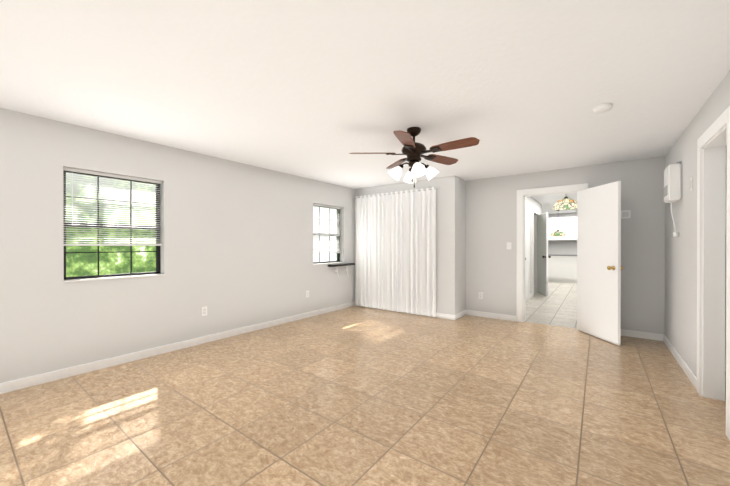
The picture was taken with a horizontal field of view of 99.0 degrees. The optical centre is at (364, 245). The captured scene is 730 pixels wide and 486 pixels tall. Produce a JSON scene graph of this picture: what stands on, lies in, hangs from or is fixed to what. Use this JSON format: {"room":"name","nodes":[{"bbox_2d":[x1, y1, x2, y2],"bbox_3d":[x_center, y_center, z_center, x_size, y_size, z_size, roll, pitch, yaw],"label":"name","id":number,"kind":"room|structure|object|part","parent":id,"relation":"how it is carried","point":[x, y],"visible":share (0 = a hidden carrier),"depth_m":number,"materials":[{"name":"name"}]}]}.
{"room":"empty living room","nodes":[
{"label":"empty living room","id":0,"kind":"room"},
{"bbox_2d":[0,108,354,382],"bbox_3d":[-2.047,0.036,4.066,0.200,2.375,7.200,0,0,37],"label":"wall","id":1,"kind":"structure","parent":0,"point":[236,249],"depth_m":3.56,"materials":[{"name":"paint"}]},
{"bbox_2d":[63,171,160,279],"bbox_3d":[-2.647,-0.205,3.302,0.065,1.080,0.840,0,0,37],"label":"window","id":2,"kind":"structure","parent":1,"relation":"in","point":[157,260],"depth_m":3.28,"materials":[{"name":"black"}]},
{"bbox_2d":[63,167,161,245],"bbox_3d":[-2.600,-0.372,3.267,0.032,0.740,0.828,0,0,37],"label":"window blind","id":3,"kind":"object","parent":2,"relation":"attached to","point":[107,175],"visible":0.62,"depth_m":3.22,"materials":[{"name":"white plastic"}]},
{"bbox_2d":[72,171,72,225],"bbox_3d":[-2.793,-0.454,2.974,0.007,0.520,0.006,0,0,37],"label":"blind wand","id":4,"kind":"object","parent":3,"relation":"hanging from","point":[72,198],"visible":1,"depth_m":2.97,"materials":[{"name":"white plastic"}]},
{"bbox_2d":[64,274,164,281],"bbox_3d":[-2.586,0.330,3.259,0.125,0.013,0.838,0,0,37],"label":"window sill","id":5,"kind":"structure","parent":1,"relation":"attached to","point":[100,278],"depth_m":3.19,"materials":[{"name":"white wood"}]},
{"bbox_2d":[0,301,354,393],"bbox_3d":[-2.120,1.181,3.793,0.013,0.085,6.430,0,0,37],"label":"baseboard","id":6,"kind":"structure","parent":1,"relation":"attached to","point":[17,384],"depth_m":3.37,"materials":[{"name":"white wood"}]},
{"bbox_2d":[202,306,206,315],"bbox_3d":[-2.024,0.824,3.926,0.008,0.115,0.070,0,0,37],"label":"electrical outlet","id":7,"kind":"object","parent":1,"relation":"attached to","point":[204,311],"visible":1,"depth_m":3.92,"materials":[{"name":"white plastic"}]},
{"bbox_2d":[313,205,339,263],"bbox_3d":[-0.753,-0.212,5.832,0.065,1.080,0.820,0,0,37],"label":"window","id":8,"kind":"structure","parent":1,"relation":"in","point":[337,235],"depth_m":5.94,"materials":[{"name":"black"}]},
{"bbox_2d":[313,204,341,253],"bbox_3d":[-0.707,-0.304,5.797,0.032,0.892,0.808,0,0,37],"label":"window blind","id":9,"kind":"object","parent":8,"relation":"attached to","point":[335,250],"visible":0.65,"depth_m":5.79,"materials":[{"name":"white plastic"}]},
{"bbox_2d":[314,205,314,234],"bbox_3d":[-0.893,-0.461,5.512,0.007,0.520,0.006,0,0,37],"label":"blind wand","id":10,"kind":"object","parent":9,"relation":"hanging from","point":[314,219],"visible":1,"depth_m":5.51,"materials":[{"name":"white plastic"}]},
{"bbox_2d":[313,262,344,264],"bbox_3d":[-0.693,0.323,5.788,0.125,0.013,0.818,0,0,37],"label":"board","id":11,"kind":"object","parent":1,"relation":"attached to","point":[327,263],"visible":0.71,"depth_m":5.71,"materials":[{"name":"white wood"}]},
{"bbox_2d":[328,263,354,266],"bbox_3d":[-0.441,0.362,5.953,0.110,0.036,0.665,0,0,37],"label":"shelf","id":12,"kind":"object","parent":1,"relation":"attached to","point":[336,265],"visible":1,"depth_m":5.85,"materials":[{"name":"black wood"}]},
{"bbox_2d":[0,282,729,485],"bbox_3d":[2.820,1.270,5.247,6.580,0.100,14.920,0,0,37],"label":"floor","id":13,"kind":"structure","parent":0,"point":[357,396],"depth_m":2.30,"materials":[{"name":"tile"}]},
{"bbox_2d":[548,254,576,282],"bbox_3d":[6.397,0.745,10.625,2.420,0.920,0.660,0,0,37],"label":"base cabinet","id":14,"kind":"object","parent":13,"relation":"on","point":[562,268],"depth_m":10.21,"materials":[{"name":"white wood"}]},
{"bbox_2d":[0,0,729,213],"bbox_3d":[2.820,-1.205,5.240,6.580,0.100,14.920,0,0,37],"label":"ceiling","id":15,"kind":"structure","parent":0,"point":[319,90],"depth_m":2.11,"materials":[{"name":"white paint"}]},
{"bbox_2d":[349,127,479,187],"bbox_3d":[0.526,-0.857,3.037,1.160,0.585,1.209,0,0,37],"label":"ceiling fan","id":16,"kind":"object","parent":15,"relation":"hanging from","point":[413,151],"visible":1,"depth_m":3.00,"materials":[{"name":"brown wood"}]},
{"bbox_3d":[0.482,-0.990,3.069,0.244,0.319,0.244,0,0,37],"label":"motor","id":17,"kind":"part","parent":16,"relation":"part of","materials":[{"name":"brown metal"}]},
{"bbox_2d":[550,210,565,235],"bbox_3d":[6.212,-0.741,10.023,0.440,0.855,0.440,0,0,37],"label":"light","id":18,"kind":"object","parent":15,"relation":"hanging from","point":[557,233],"visible":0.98,"depth_m":9.88,"materials":[{"name":"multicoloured glass"}]},
{"bbox_3d":[6.212,-0.393,10.024,0.440,0.160,0.440,0,0,37],"label":"lamp shade","id":19,"kind":"part","parent":18,"relation":"part of","materials":[{"name":"multicoloured glass"}]},
{"bbox_2d":[553,196,576,209],"bbox_3d":[4.155,-0.963,6.440,0.470,0.390,0.470,0,0,37],"label":"light","id":20,"kind":"object","parent":15,"relation":"hanging from","point":[566,203],"visible":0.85,"depth_m":6.32,"materials":[{"name":"multicoloured glass"}]},
{"bbox_2d":[592,103,611,112],"bbox_3d":[1.954,-1.130,2.566,0.132,0.036,0.132,0,0,37],"label":"smoke detector","id":21,"kind":"object","parent":15,"relation":"attached to","point":[602,108],"visible":1,"depth_m":2.54,"materials":[{"name":"white plastic"}]},
{"bbox_2d":[355,176,465,314],"bbox_3d":[0.796,0.030,5.953,2.090,2.375,0.530,0,0,37],"label":"wall","id":22,"kind":"structure","parent":0,"point":[451,245],"depth_m":5.25,"materials":[{"name":"paint"}]},
{"bbox_2d":[354,187,438,316],"bbox_3d":[0.512,0.098,5.766,1.820,2.190,0.112,0,0,37],"label":"curtain","id":23,"kind":"object","parent":22,"relation":"hanging from","point":[396,253],"visible":1,"depth_m":5.68,"materials":[{"name":"fabric"}]},
{"bbox_3d":[0.522,-0.982,5.776,1.820,0.015,0.078,0,0,37],"label":"rod","id":24,"kind":"part","parent":23,"relation":"part of","materials":[{"name":"white plastic"}]},
{"bbox_2d":[355,305,455,319],"bbox_3d":[0.651,1.176,5.727,2.073,0.085,0.013,0,0,37],"label":"baseboard","id":25,"kind":"structure","parent":22,"relation":"attached to","point":[438,315],"depth_m":5.24,"materials":[{"name":"white wood"}]},
{"bbox_2d":[456,310,466,319],"bbox_3d":[1.635,1.177,5.323,0.013,0.085,0.480,0,0,37],"label":"baseboard","id":26,"kind":"structure","parent":22,"relation":"attached to","point":[463,313],"depth_m":5.34,"materials":[{"name":"white wood"}]},
{"bbox_2d":[525,197,541,293],"bbox_3d":[3.679,0.028,6.975,0.300,2.375,4.320,0,0,37],"label":"wall","id":27,"kind":"structure","parent":0,"point":[531,202],"depth_m":8.21,"materials":[{"name":"paint"}]},
{"bbox_2d":[525,208,528,301],"bbox_3d":[3.448,0.198,6.710,0.007,2.025,0.800,0,0,37],"label":"door","id":28,"kind":"structure","parent":27,"relation":"in","point":[527,254],"depth_m":6.83,"materials":[{"name":"white wood"}]},
{"bbox_2d":[525,204,539,299],"bbox_3d":[3.668,0.155,6.996,0.018,2.120,4.300,0,0,37],"label":"trim","id":29,"kind":"structure","parent":27,"relation":"attached to","point":[531,295],"depth_m":7.33,"materials":[{"name":"white wood"}]},
{"bbox_2d":[537,212,550,295],"bbox_3d":[4.454,0.201,7.814,0.177,2.007,0.783,0,0,15],"label":"hall door","id":30,"kind":"structure","parent":27,"relation":"in","point":[542,281],"depth_m":7.68,"materials":[{"name":"white wood"}]},
{"bbox_2d":[548,212,576,253],"bbox_3d":[7.647,0.017,10.774,5.640,2.375,0.120,0,0,37],"label":"wall","id":31,"kind":"structure","parent":0,"point":[562,246],"depth_m":11.13,"materials":[{"name":"paint"}]},
{"bbox_2d":[548,217,563,240],"bbox_3d":[6.788,-0.596,11.113,0.475,0.800,0.364,0,0,37],"label":"upper cabinet","id":32,"kind":"object","parent":31,"relation":"attached to","point":[554,224],"depth_m":10.95,"materials":[{"name":"white wood"}]},
{"bbox_2d":[564,217,576,239],"bbox_3d":[7.168,-0.595,10.828,0.475,0.800,0.364,0,0,37],"label":"upper cabinet","id":33,"kind":"object","parent":31,"relation":"attached to","point":[567,226],"depth_m":10.69,"materials":[{"name":"white wood"}]},
{"bbox_2d":[466,156,664,334],"bbox_3d":[2.068,0.032,5.407,4.780,2.375,0.120,0,0,37],"label":"wall","id":34,"kind":"structure","parent":0,"point":[491,217],"depth_m":4.45,"materials":[{"name":"paint"}]},
{"bbox_2d":[467,310,515,320],"bbox_3d":[2.119,1.177,5.290,0.825,0.085,0.013,0,0,37],"label":"baseboard","id":35,"kind":"structure","parent":34,"relation":"attached to","point":[469,312],"depth_m":5.27,"materials":[{"name":"white wood"}]},
{"bbox_2d":[516,183,587,321],"bbox_3d":[2.868,0.161,4.808,0.940,2.120,0.156,0,0,37],"label":"door frame","id":36,"kind":"structure","parent":34,"relation":"attached to","point":[520,270],"depth_m":4.98,"materials":[{"name":"white wood"}]},
{"bbox_2d":[577,181,620,345],"bbox_3d":[3.100,0.211,4.161,0.035,2.007,0.734,0,0,0],"label":"door leaf","id":37,"kind":"structure","parent":34,"relation":"in","point":[598,253],"depth_m":4.09,"materials":[{"name":"white wood"}]},
{"bbox_2d":[607,266,622,269],"bbox_3d":[3.100,0.274,3.862,0.177,0.054,0.054,0,0,0],"label":"door knob","id":38,"kind":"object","parent":37,"relation":"attached to","point":[610,267],"depth_m":3.85,"materials":[{"name":"gold metal"}]},
{"bbox_2d":[621,210,630,218],"bbox_3d":[3.534,-0.427,4.227,0.110,0.110,0.010,0,0,37],"label":"switch plate","id":39,"kind":"object","parent":34,"relation":"attached to","point":[625,214],"visible":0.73,"depth_m":4.22,"materials":[{"name":"white plastic"}]},
{"bbox_2d":[621,329,661,340],"bbox_3d":[3.512,1.180,4.247,0.755,0.085,0.013,0,0,37],"label":"baseboard","id":40,"kind":"structure","parent":34,"relation":"attached to","point":[645,335],"depth_m":4.13,"materials":[{"name":"white wood"}]},
{"bbox_2d":[665,70,729,377],"bbox_3d":[1.775,0.044,1.129,0.120,2.375,7.080,0,0,37],"label":"wall","id":41,"kind":"structure","parent":0,"point":[681,292],"depth_m":3.02,"materials":[{"name":"paint"}]},
{"bbox_2d":[664,161,681,236],"bbox_3d":[3.290,-0.485,3.342,0.109,0.770,0.361,0,0,37],"label":"electrical box","id":42,"kind":"object","parent":41,"relation":"attached to","point":[672,182],"depth_m":3.21,"materials":[{"name":"white plastic"}]},
{"bbox_3d":[3.345,-0.460,3.386,0.058,0.720,0.226,0,0,37],"label":"cord","id":43,"kind":"part","parent":42,"relation":"part of","materials":[{"name":"white plastic"}]},
{"bbox_2d":[662,334,696,389],"bbox_3d":[3.326,1.183,3.315,0.013,0.085,1.725,0,0,37],"label":"baseboard","id":44,"kind":"structure","parent":41,"relation":"attached to","point":[681,362],"depth_m":3.13,"materials":[{"name":"white wood"}]},
{"bbox_2d":[690,177,692,190],"bbox_3d":[2.982,-0.564,2.847,0.010,0.120,0.050,0,0,37],"label":"light switch","id":45,"kind":"object","parent":41,"relation":"attached to","point":[691,184],"visible":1,"depth_m":2.83,"materials":[{"name":"white plastic"}]},
{"bbox_2d":[697,106,729,439],"bbox_3d":[2.601,0.168,2.248,0.138,2.120,0.840,0,0,37],"label":"door frame","id":46,"kind":"structure","parent":41,"relation":"attached to","point":[713,201],"depth_m":2.50,"materials":[{"name":"white wood"}]},
{"bbox_2d":[725,145,726,370],"bbox_3d":[3.994,0.039,2.766,1.470,2.375,0.120,0,0,37],"label":"wall","id":47,"kind":"structure","parent":0,"point":[725,274],"depth_m":3.04,"materials":[{"name":"paint"}]},
{"label":"outside","id":48,"kind":"structure","parent":0,"visible":0},
{"bbox_2d":[66,173,335,276],"bbox_3d":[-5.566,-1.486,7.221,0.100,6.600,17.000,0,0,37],"label":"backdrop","id":49,"kind":"structure","parent":48,"point":[104,264],"depth_m":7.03,"materials":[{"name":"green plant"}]}
]}

